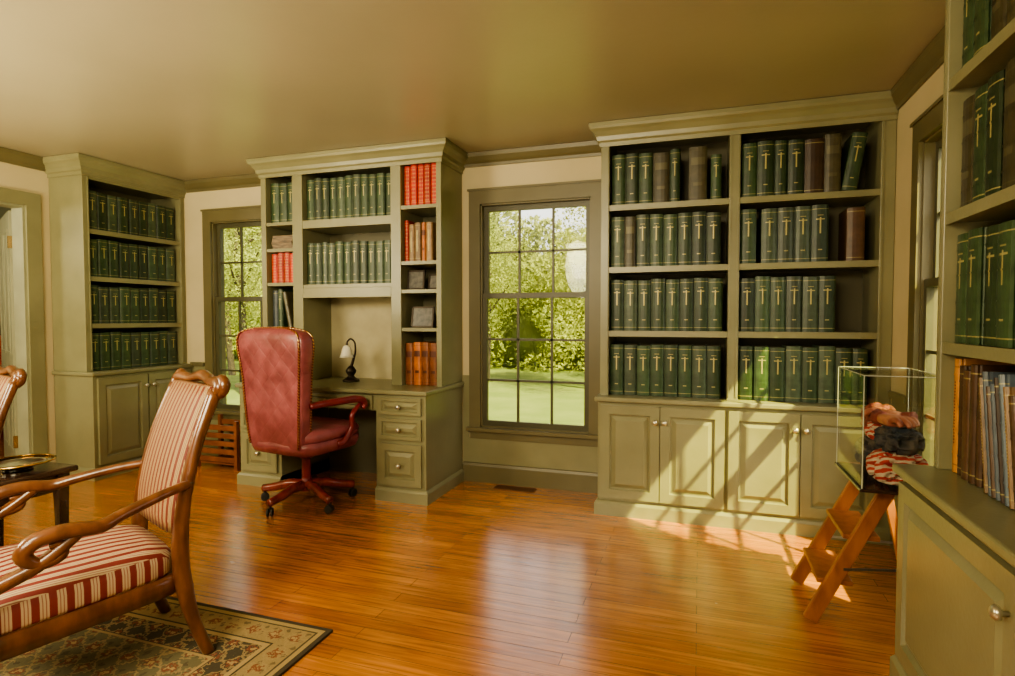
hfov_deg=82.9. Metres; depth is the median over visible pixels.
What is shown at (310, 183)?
book
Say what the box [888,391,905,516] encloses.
trim
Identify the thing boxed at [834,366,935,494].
display case
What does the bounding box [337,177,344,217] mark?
book
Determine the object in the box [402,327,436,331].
shelf
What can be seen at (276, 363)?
office chair
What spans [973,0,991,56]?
book
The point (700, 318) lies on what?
book
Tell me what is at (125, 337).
book
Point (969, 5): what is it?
book
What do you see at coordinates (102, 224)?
book
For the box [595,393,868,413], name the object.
countertop
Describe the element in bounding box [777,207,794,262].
book
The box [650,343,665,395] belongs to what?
book
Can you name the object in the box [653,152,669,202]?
book
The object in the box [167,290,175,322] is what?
book
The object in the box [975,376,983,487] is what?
book
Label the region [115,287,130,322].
book
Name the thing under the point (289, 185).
book
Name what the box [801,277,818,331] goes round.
book
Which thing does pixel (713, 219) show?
book
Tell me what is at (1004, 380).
book
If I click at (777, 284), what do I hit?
book
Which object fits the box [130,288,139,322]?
book
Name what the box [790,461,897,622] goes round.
step stool
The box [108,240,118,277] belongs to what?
book
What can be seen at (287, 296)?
book
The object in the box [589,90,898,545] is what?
bookcase
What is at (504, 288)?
tree
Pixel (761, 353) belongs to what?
book
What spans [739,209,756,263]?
book
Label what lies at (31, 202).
trim
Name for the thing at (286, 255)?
book
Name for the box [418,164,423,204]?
book
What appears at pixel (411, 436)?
desk
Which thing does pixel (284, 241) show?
paper stack
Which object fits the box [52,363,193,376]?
countertop
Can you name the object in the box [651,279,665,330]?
book
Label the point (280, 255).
book
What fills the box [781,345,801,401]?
book
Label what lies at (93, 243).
book
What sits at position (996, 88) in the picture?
book
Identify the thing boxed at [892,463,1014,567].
countertop
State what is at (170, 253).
book
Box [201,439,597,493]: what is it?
baseboard
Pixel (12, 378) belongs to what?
armchair
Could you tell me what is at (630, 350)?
book
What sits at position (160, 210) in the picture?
book
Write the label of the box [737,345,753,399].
book
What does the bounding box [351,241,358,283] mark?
book
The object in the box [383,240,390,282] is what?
book
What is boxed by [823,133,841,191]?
book
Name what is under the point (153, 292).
book
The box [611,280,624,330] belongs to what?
book
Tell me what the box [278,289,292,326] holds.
book
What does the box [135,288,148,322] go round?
book
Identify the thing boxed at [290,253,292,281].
book
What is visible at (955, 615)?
bookcase
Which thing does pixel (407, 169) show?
book
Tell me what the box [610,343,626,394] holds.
book
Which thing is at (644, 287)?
book
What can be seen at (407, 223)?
book
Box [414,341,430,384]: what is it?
book
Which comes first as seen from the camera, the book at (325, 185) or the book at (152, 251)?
the book at (325, 185)
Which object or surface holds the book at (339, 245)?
on the desk at (411, 436)
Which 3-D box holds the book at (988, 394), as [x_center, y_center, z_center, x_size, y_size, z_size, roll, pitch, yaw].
[1.415,0.285,1.546,0.201,0.299,0.070,1,2,18]
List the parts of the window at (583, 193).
sash, sash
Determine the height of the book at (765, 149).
0.323 m
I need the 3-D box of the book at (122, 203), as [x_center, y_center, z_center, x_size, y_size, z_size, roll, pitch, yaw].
[-3.198,-0.986,4.685,0.216,0.290,0.085,1,2,18]
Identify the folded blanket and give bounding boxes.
[866,426,928,485]
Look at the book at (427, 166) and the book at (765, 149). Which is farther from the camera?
the book at (427, 166)
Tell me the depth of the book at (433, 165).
4.00 m
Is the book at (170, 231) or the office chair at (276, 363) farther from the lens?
the book at (170, 231)
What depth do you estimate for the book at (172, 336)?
5.09 m
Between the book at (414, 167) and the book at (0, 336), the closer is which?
the book at (414, 167)
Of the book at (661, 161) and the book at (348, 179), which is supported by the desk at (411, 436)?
the book at (348, 179)
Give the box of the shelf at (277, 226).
[267,221,291,231]
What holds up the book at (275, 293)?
on the desk at (411, 436)
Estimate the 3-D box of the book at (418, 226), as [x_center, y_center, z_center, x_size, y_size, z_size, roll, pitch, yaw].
[-0.604,-0.682,4.157,0.050,0.270,0.216,1,2,18]
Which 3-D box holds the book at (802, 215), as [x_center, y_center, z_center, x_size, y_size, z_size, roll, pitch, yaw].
[1.732,-0.599,3.406,0.087,0.322,0.216,1,2,18]
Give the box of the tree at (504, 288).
[488,211,539,378]
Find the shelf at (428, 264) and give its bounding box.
[401,260,435,268]
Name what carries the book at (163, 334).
on the bookcase at (103, 418)
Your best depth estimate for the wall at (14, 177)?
4.40 m
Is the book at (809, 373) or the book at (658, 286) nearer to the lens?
the book at (809, 373)
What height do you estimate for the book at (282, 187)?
0.297 m
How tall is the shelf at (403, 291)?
0.025 m
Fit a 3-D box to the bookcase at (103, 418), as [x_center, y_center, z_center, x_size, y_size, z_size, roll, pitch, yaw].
[-3.163,-0.155,4.763,0.472,2.437,0.966,1,2,18]
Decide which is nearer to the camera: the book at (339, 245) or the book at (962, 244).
the book at (962, 244)
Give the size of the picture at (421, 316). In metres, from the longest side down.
0.146 x 0.126 x 0.006 m
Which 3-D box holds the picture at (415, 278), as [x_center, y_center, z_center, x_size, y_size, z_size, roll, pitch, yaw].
[-0.654,-0.415,4.119,0.106,0.116,0.006,0,-6,13]
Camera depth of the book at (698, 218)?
3.48 m
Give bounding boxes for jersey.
[854,435,881,465]
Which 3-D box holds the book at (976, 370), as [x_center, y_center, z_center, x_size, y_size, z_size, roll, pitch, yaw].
[1.461,0.255,1.668,0.201,0.350,0.035,1,2,18]
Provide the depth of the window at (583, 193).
4.16 m
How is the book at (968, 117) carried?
on the bookcase at (955, 615)
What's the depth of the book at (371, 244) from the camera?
4.19 m
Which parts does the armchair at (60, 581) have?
armrest, seat rail, armrest, leg, backrest, leg, crest rail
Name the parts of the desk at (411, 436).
drawer, drawer, drawer, molding, drawer, knee panel, crown molding, panel, niche panel, hutch frame, drawer, drawer, drawer, molding, panel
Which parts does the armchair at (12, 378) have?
backrest, leg, crest rail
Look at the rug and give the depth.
2.13 m
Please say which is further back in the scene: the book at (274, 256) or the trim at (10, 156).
the book at (274, 256)
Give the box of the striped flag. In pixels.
[864,421,884,439]
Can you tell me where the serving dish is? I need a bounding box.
[0,453,56,472]
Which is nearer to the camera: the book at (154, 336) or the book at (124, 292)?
the book at (124, 292)
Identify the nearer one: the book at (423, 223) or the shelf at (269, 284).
the book at (423, 223)
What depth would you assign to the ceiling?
2.77 m
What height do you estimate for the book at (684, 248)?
0.322 m
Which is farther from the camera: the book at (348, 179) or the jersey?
the book at (348, 179)
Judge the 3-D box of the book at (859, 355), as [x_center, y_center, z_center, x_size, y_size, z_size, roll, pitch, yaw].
[2.016,0.215,3.330,0.075,0.315,0.216,1,2,18]
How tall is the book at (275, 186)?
0.304 m
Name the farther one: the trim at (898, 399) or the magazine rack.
the magazine rack
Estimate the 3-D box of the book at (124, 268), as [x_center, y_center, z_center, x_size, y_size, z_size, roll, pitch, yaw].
[-3.200,-0.624,4.698,0.216,0.284,0.085,1,2,18]
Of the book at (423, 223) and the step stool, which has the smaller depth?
the step stool
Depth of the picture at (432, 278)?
4.09 m
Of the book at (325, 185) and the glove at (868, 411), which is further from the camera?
the book at (325, 185)
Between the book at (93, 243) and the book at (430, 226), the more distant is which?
the book at (93, 243)
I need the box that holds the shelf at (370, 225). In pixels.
[302,215,390,234]
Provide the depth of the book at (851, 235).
3.23 m
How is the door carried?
in the wall at (14, 177)
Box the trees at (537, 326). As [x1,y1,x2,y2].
[224,227,585,373]
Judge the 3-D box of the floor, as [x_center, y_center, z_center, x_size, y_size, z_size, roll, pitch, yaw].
[-2.700,1.239,1.475,8.270,0.120,7.240,1,2,18]
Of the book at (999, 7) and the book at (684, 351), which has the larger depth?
the book at (684, 351)
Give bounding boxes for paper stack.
[271,235,292,248]
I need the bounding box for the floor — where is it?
[0,437,896,675]
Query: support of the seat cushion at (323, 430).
on the office chair at (276, 363)
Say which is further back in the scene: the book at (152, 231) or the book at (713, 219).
the book at (152, 231)
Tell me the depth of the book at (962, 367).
1.78 m
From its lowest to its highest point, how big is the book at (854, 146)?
0.328 m
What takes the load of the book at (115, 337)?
on the bookcase at (103, 418)
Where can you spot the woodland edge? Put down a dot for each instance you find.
(537, 234)
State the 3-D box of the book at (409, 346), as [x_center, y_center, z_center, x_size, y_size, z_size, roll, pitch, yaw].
[-0.673,0.182,4.216,0.062,0.298,0.216,1,2,18]
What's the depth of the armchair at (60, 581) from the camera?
1.96 m
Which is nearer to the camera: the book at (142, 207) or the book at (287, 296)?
the book at (287, 296)
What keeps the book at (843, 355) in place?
on the bookcase at (728, 461)
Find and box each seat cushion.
[0,525,171,635]
[305,416,358,443]
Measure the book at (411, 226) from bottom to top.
0.260 m
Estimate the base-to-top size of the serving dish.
0.036 m
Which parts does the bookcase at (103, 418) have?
bead molding, molding, crown molding, bookcase frame, panel, cabinet door, shelf, shelf, shelf, cabinet door, bead molding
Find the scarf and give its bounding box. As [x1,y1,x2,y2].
[860,402,895,427]
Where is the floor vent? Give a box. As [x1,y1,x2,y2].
[493,485,536,492]
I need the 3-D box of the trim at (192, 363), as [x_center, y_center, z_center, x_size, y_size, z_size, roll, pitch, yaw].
[-2.771,0.233,5.141,0.150,0.035,0.030,1,2,18]
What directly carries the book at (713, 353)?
on the bookcase at (728, 461)
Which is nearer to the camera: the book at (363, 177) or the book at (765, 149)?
the book at (765, 149)
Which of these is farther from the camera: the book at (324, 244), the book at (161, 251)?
the book at (161, 251)
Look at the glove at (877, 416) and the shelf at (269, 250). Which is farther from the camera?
the shelf at (269, 250)
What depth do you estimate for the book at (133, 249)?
4.74 m
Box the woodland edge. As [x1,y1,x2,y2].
[225,211,585,291]
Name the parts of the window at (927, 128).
sash, sash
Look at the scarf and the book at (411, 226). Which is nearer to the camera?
the scarf
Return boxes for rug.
[0,596,332,675]
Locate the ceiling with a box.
[0,0,945,180]
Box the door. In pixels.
[0,210,18,456]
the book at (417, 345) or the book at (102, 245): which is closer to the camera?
the book at (417, 345)
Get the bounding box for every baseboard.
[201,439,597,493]
[890,532,894,551]
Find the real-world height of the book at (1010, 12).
0.340 m
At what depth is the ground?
12.46 m
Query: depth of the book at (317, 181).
4.31 m
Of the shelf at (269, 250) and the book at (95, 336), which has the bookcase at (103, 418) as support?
the book at (95, 336)
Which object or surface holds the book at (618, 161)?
on the bookcase at (728, 461)
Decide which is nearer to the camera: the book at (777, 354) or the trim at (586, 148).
the book at (777, 354)
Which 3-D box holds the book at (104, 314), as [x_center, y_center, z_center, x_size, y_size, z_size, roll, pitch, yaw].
[-3.261,-0.258,4.549,0.216,0.284,0.085,1,2,18]
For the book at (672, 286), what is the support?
on the bookcase at (728, 461)
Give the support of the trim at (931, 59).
attached to the wall at (931, 90)
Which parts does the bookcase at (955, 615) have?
molding, bead molding, cabinet door, bookcase frame, shelf, shelf, shelf, knob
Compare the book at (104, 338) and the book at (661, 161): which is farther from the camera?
the book at (104, 338)
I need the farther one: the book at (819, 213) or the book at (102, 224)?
the book at (102, 224)
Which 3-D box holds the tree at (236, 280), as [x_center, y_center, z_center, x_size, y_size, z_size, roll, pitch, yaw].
[-5.788,-1.620,12.795,3.006,5.716,2.984,1,2,20]
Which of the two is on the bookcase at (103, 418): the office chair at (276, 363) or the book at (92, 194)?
the book at (92, 194)
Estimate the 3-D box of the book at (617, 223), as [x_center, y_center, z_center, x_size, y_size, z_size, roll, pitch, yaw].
[0.727,-0.608,3.733,0.082,0.317,0.216,1,2,18]
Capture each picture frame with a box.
[407,270,424,289]
[411,306,434,327]
[428,274,435,288]
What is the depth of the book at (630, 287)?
3.62 m
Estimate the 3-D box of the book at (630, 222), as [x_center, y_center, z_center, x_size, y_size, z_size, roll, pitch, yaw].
[0.801,-0.606,3.709,0.070,0.315,0.216,1,2,18]
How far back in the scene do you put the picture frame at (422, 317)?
4.11 m
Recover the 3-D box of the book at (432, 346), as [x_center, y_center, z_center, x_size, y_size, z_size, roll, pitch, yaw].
[-0.493,0.182,4.154,0.062,0.302,0.216,1,2,18]
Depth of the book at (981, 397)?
1.61 m
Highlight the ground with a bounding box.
[226,355,583,424]
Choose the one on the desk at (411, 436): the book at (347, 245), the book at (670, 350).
the book at (347, 245)
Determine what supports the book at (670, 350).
on the bookcase at (728, 461)
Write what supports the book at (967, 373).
on the bookcase at (955, 615)
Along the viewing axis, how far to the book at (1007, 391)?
1.48 m
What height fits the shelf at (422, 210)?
0.025 m
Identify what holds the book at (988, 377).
on the bookcase at (955, 615)
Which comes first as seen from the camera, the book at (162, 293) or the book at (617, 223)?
the book at (617, 223)
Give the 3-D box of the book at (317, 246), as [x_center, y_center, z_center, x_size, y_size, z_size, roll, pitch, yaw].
[-1.397,-0.562,4.425,0.066,0.310,0.216,1,2,18]
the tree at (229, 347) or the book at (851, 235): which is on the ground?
the tree at (229, 347)
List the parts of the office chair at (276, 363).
nailhead trim, backrest, leg, leg, nailhead trim, seat, leg, leg, armrest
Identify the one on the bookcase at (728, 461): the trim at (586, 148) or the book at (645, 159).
the book at (645, 159)
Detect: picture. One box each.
[409,272,422,287]
[413,308,431,325]
[430,276,435,287]
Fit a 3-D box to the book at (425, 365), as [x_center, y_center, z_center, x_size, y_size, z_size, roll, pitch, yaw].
[-0.553,0.180,4.174,0.062,0.305,0.216,1,2,18]
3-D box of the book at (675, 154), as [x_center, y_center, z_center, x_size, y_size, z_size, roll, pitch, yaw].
[1.056,-0.996,3.617,0.060,0.324,0.216,1,2,18]
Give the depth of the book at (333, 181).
4.27 m
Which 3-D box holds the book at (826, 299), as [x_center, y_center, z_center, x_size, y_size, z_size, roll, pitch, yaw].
[1.853,-0.196,3.370,0.083,0.319,0.216,1,2,18]
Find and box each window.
[200,205,262,419]
[466,179,600,446]
[906,95,942,465]
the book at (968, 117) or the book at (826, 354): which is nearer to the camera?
the book at (968, 117)
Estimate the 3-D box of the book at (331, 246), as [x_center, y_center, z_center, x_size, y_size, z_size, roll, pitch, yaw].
[-1.284,-0.558,4.387,0.066,0.305,0.216,1,2,18]
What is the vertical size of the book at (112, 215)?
0.289 m
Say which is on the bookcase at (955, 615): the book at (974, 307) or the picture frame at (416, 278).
the book at (974, 307)
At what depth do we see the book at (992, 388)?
1.55 m
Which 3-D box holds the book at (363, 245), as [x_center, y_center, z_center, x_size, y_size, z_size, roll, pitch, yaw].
[-1.028,-0.557,4.304,0.066,0.309,0.216,1,2,18]
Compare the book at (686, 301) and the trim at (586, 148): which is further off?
the trim at (586, 148)
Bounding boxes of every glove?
[864,407,917,419]
[870,409,919,428]
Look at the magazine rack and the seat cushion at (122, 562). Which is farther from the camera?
the magazine rack
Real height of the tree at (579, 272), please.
5.727 m
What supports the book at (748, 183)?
on the bookcase at (728, 461)
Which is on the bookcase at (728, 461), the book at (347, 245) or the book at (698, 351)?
the book at (698, 351)
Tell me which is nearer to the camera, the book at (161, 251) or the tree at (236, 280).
the book at (161, 251)
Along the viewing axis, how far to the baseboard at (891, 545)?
3.07 m
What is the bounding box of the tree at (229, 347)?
[224,227,261,374]
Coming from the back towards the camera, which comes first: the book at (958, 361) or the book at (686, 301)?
the book at (686, 301)
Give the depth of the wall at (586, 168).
4.33 m
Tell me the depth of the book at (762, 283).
3.38 m
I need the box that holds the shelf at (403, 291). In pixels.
[401,289,435,294]
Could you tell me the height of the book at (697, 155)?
0.325 m
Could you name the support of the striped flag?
on the jersey
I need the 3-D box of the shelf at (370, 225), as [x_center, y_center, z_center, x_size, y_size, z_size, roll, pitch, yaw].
[-1.130,-0.853,4.364,0.750,0.060,0.344,1,2,18]
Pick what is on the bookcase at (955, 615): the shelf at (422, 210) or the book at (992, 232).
the book at (992, 232)
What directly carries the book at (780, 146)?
on the bookcase at (728, 461)
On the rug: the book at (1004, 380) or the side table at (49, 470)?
the side table at (49, 470)
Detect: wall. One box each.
[0,162,55,461]
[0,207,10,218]
[184,156,600,428]
[890,63,943,404]
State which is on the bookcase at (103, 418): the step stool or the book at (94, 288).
the book at (94, 288)
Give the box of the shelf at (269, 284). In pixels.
[267,282,292,287]
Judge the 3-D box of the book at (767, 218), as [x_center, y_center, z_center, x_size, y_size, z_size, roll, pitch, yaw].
[1.562,-0.599,3.454,0.087,0.318,0.216,1,2,18]
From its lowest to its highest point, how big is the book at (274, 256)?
0.221 m
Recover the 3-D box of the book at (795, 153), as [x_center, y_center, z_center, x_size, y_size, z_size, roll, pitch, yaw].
[1.689,-0.984,3.396,0.085,0.315,0.216,1,2,18]
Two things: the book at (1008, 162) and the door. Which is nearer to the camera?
the book at (1008, 162)
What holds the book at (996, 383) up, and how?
on the bookcase at (955, 615)
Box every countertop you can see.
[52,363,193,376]
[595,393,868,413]
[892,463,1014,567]
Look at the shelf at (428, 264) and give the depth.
4.07 m
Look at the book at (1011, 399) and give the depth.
1.46 m
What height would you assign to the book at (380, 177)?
0.308 m
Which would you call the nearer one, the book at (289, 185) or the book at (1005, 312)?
the book at (1005, 312)
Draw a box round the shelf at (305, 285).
[303,283,390,287]
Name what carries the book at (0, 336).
on the bookshelf
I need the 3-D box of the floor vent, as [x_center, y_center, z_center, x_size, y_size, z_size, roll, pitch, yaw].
[0.052,1.082,4.135,0.300,0.006,0.100,1,2,18]
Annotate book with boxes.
[0,336,1,364]
[89,190,97,229]
[90,239,97,276]
[91,285,98,323]
[92,332,110,369]
[92,333,99,370]
[93,332,121,368]
[94,239,108,276]
[97,193,107,230]
[98,287,109,322]
[107,195,117,232]
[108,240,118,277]
[109,287,119,322]
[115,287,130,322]
[117,197,128,233]
[119,243,129,278]
[121,333,130,367]
[122,332,140,366]
[128,200,138,235]
[129,244,138,278]
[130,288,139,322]
[132,332,149,366]
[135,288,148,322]
[138,202,147,236]
[138,245,147,279]
[141,331,167,364]
[146,288,158,322]
[147,203,156,237]
[148,247,157,280]
[150,332,159,365]
[156,205,165,239]
[157,247,165,280]
[158,290,166,322]
[166,208,174,240]
[166,249,174,281]
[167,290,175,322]
[167,331,176,363]
[271,183,278,222]
[272,254,277,282]
[273,291,278,326]
[278,253,283,282]
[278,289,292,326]
[279,183,286,221]
[282,292,293,326]
[284,253,289,282]
[287,182,291,221]
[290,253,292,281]
[307,180,313,219]
[307,243,314,284]
[314,178,321,219]
[314,243,321,283]
[321,178,329,218]
[322,242,328,283]
[328,243,335,283]
[329,178,336,218]
[335,241,343,283]
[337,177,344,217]
[344,242,350,283]
[345,175,352,217]
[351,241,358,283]
[352,174,359,216]
[359,241,368,283]
[360,174,367,216]
[368,174,376,215]
[368,241,375,282]
[376,173,385,215]
[376,241,382,282]
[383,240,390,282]
[385,173,390,214]
[404,166,410,205]
[405,220,414,260]
[406,342,413,384]
[409,224,414,260]
[411,164,417,204]
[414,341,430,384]
[415,222,421,260]
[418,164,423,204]
[421,341,433,384]
[422,222,425,260]
[424,163,430,203]
[426,222,435,259]
[429,342,436,385]
[431,162,435,203]
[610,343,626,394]
[611,217,624,266]
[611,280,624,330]
[612,155,625,204]
[624,217,635,266]
[624,280,637,330]
[624,343,638,394]
[625,153,638,203]
[636,214,649,266]
[637,280,650,330]
[637,344,649,395]
[639,153,652,202]
[650,214,663,265]
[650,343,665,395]
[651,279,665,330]
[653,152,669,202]
[663,214,677,265]
[664,344,678,396]
[665,279,679,330]
[670,149,680,201]
[677,213,691,264]
[678,344,691,396]
[679,279,693,330]
[689,146,706,199]
[692,211,705,264]
[692,345,705,397]
[693,278,707,330]
[706,212,720,264]
[706,345,720,398]
[707,278,722,330]
[710,154,721,198]
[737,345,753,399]
[738,278,754,331]
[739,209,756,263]
[740,143,756,196]
[752,345,769,400]
[754,276,769,331]
[756,140,773,195]
[758,208,777,262]
[769,277,785,331]
[769,346,785,400]
[773,140,787,194]
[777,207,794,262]
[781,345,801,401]
[785,276,801,331]
[787,139,804,193]
[794,206,810,261]
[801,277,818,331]
[801,346,818,402]
[804,138,823,192]
[810,204,828,261]
[812,345,834,402]
[818,276,835,331]
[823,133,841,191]
[834,347,852,403]
[838,207,864,260]
[840,132,867,190]
[851,347,867,404]
[952,358,1014,472]
[955,233,968,342]
[957,365,970,475]
[960,94,974,206]
[961,370,970,480]
[962,0,974,66]
[965,227,986,344]
[968,364,1014,483]
[972,83,987,201]
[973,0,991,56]
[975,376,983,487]
[978,378,987,492]
[982,372,1014,495]
[983,224,998,345]
[985,69,1004,196]
[986,387,995,497]
[990,384,999,500]
[991,0,1007,39]
[994,378,1004,503]
[995,220,1014,347]
[998,375,1014,505]
[1001,57,1014,189]
[1003,387,1014,508]
[1006,0,1014,23]
[1008,396,1014,508]
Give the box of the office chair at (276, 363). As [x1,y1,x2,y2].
[236,327,367,516]
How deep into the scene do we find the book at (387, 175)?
4.13 m
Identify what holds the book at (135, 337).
on the bookcase at (103, 418)
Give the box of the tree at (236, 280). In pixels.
[224,227,261,393]
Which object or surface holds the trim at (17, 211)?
attached to the wall at (14, 177)
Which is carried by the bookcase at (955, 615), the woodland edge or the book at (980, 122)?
the book at (980, 122)
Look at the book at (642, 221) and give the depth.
3.59 m
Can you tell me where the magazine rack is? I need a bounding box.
[198,414,240,470]
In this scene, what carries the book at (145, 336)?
on the bookcase at (103, 418)
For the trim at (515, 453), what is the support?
attached to the wall at (586, 168)
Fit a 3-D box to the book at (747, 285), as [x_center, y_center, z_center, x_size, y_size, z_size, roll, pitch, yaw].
[1.452,-0.199,3.506,0.083,0.314,0.216,1,2,18]
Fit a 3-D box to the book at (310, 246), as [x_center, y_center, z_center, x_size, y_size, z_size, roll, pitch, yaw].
[-1.460,-0.564,4.450,0.066,0.313,0.216,1,2,18]
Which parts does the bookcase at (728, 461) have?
bead molding, cabinet door, shelf, shelf, shelf, panel, cabinet door, bead molding, bead molding, molding, crown molding, bookcase frame, cabinet door, knob, panel, shelf, shelf, shelf, cabinet door, bead molding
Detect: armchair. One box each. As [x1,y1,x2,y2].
[0,365,26,436]
[0,368,230,661]
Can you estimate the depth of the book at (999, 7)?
1.57 m
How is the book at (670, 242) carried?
on the bookcase at (728, 461)
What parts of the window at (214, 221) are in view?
sash, sash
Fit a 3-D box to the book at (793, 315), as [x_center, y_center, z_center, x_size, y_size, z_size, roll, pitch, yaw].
[1.695,-0.200,3.432,0.083,0.321,0.216,1,2,18]
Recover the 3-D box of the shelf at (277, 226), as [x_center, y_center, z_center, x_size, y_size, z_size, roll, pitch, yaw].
[-1.686,-0.877,4.551,0.243,0.025,0.342,1,2,18]
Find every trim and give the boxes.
[0,147,45,171]
[0,187,47,453]
[0,202,31,454]
[185,140,600,192]
[190,362,204,365]
[192,366,597,472]
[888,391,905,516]
[890,25,944,109]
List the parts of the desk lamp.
lamp shade, arm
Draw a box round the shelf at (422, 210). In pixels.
[401,203,435,216]
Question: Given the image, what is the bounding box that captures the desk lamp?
[339,338,359,381]
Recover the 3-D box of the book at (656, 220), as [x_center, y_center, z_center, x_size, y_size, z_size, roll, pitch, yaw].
[0.956,-0.609,3.664,0.082,0.324,0.216,1,2,18]
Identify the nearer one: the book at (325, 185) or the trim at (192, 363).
the book at (325, 185)
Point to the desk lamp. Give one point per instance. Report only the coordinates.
(346, 352)
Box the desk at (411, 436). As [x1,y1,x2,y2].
[235,138,467,505]
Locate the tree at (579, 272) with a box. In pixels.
[523,207,585,368]
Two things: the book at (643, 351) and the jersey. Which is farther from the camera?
the book at (643, 351)
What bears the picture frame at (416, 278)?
on the desk at (411, 436)
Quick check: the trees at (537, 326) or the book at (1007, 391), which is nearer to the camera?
the book at (1007, 391)
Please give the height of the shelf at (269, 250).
0.025 m
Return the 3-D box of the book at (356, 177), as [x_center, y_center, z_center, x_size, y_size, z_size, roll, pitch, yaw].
[-1.077,-1.040,4.302,0.066,0.316,0.216,1,2,18]
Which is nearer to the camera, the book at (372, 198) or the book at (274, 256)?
the book at (372, 198)
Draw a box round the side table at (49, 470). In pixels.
[0,456,77,546]
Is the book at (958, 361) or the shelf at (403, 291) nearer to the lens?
the book at (958, 361)
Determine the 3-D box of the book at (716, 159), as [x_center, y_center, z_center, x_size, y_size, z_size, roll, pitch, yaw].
[1.281,-0.966,3.540,0.060,0.270,0.216,1,2,18]
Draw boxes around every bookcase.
[43,153,193,480]
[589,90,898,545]
[889,0,1014,675]
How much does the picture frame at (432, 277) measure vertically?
0.111 m
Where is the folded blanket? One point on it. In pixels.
(879, 463)
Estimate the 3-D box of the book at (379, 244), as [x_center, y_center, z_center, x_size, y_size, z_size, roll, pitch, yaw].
[-0.897,-0.553,4.268,0.066,0.304,0.216,1,2,18]
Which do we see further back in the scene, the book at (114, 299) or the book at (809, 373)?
the book at (114, 299)
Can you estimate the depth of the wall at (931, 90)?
2.99 m
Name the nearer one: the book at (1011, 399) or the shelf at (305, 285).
the book at (1011, 399)
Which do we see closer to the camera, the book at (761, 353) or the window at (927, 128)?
the window at (927, 128)
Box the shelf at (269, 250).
[267,248,292,253]
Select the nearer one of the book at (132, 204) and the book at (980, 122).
the book at (980, 122)
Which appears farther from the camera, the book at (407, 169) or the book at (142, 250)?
the book at (142, 250)
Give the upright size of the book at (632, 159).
0.319 m
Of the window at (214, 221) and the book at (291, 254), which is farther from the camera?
the window at (214, 221)
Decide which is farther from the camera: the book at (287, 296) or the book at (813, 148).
the book at (287, 296)

